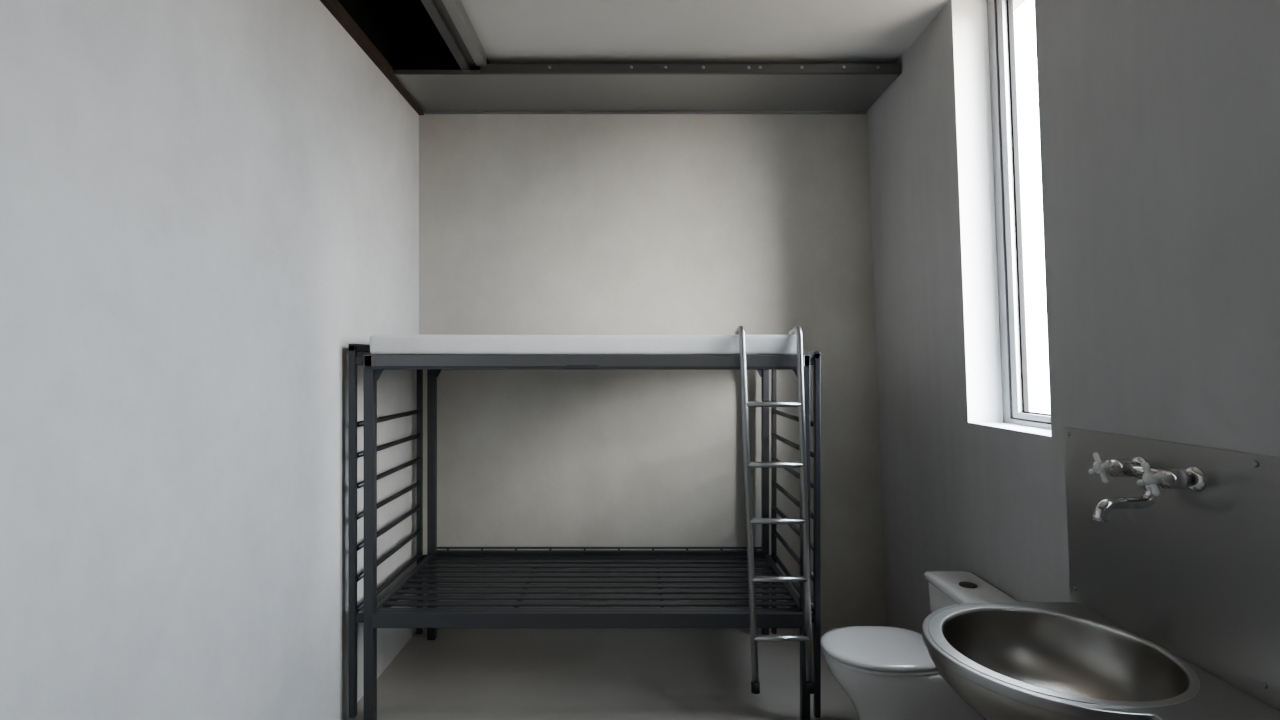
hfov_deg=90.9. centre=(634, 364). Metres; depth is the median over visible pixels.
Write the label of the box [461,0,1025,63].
ceiling
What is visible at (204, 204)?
wall
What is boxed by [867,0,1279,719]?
wall
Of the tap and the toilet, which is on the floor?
the toilet
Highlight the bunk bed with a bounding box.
[349,344,820,719]
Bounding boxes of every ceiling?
[393,70,899,110]
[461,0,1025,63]
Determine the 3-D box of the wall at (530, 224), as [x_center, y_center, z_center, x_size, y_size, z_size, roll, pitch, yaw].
[0.125,-0.225,3.933,3.350,3.650,0.200,0,0,0]
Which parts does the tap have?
tap handle, spout, tap handle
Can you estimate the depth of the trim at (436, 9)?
2.98 m
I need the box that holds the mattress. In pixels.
[370,335,796,354]
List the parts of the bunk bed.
frame rail, post, rail, post, latch plate, rail, rail, rail, guard rail, post, rail, post, rail, frame rail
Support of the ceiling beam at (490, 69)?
attached to the wall at (1159, 120)
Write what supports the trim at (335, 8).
attached to the wall at (204, 204)
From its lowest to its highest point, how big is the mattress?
0.090 m
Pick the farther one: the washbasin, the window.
the window
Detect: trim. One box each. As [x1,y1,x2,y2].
[320,0,423,114]
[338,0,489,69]
[421,0,475,69]
[423,111,865,113]
[442,0,486,65]
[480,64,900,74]
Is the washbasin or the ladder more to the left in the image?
the ladder
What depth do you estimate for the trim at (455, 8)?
2.98 m
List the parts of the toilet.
lid, seat, bowl, cistern lid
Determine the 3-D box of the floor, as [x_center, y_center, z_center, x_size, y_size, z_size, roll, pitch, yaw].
[0.125,1.650,1.341,3.450,0.100,5.483,0,0,0]
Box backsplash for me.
[1063,427,1279,708]
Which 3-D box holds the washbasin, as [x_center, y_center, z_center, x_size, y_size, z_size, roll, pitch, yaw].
[1.176,0.994,1.589,0.658,0.391,1.078,0,0,0]
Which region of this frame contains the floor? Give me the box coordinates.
[344,628,858,719]
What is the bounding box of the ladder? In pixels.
[734,326,814,693]
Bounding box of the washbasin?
[922,602,1279,719]
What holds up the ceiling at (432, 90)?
attached to the wall at (530, 224)
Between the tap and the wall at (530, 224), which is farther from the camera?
the wall at (530, 224)
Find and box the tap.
[1088,452,1206,521]
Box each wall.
[0,0,418,719]
[419,111,886,627]
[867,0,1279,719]
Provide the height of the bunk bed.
1.695 m
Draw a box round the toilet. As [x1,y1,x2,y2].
[820,571,1018,719]
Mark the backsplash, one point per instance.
(1196, 575)
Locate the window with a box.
[987,0,1050,429]
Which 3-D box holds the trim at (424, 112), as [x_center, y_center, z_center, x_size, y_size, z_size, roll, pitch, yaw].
[0.043,-1.533,3.825,2.714,0.014,0.015,0,0,0]

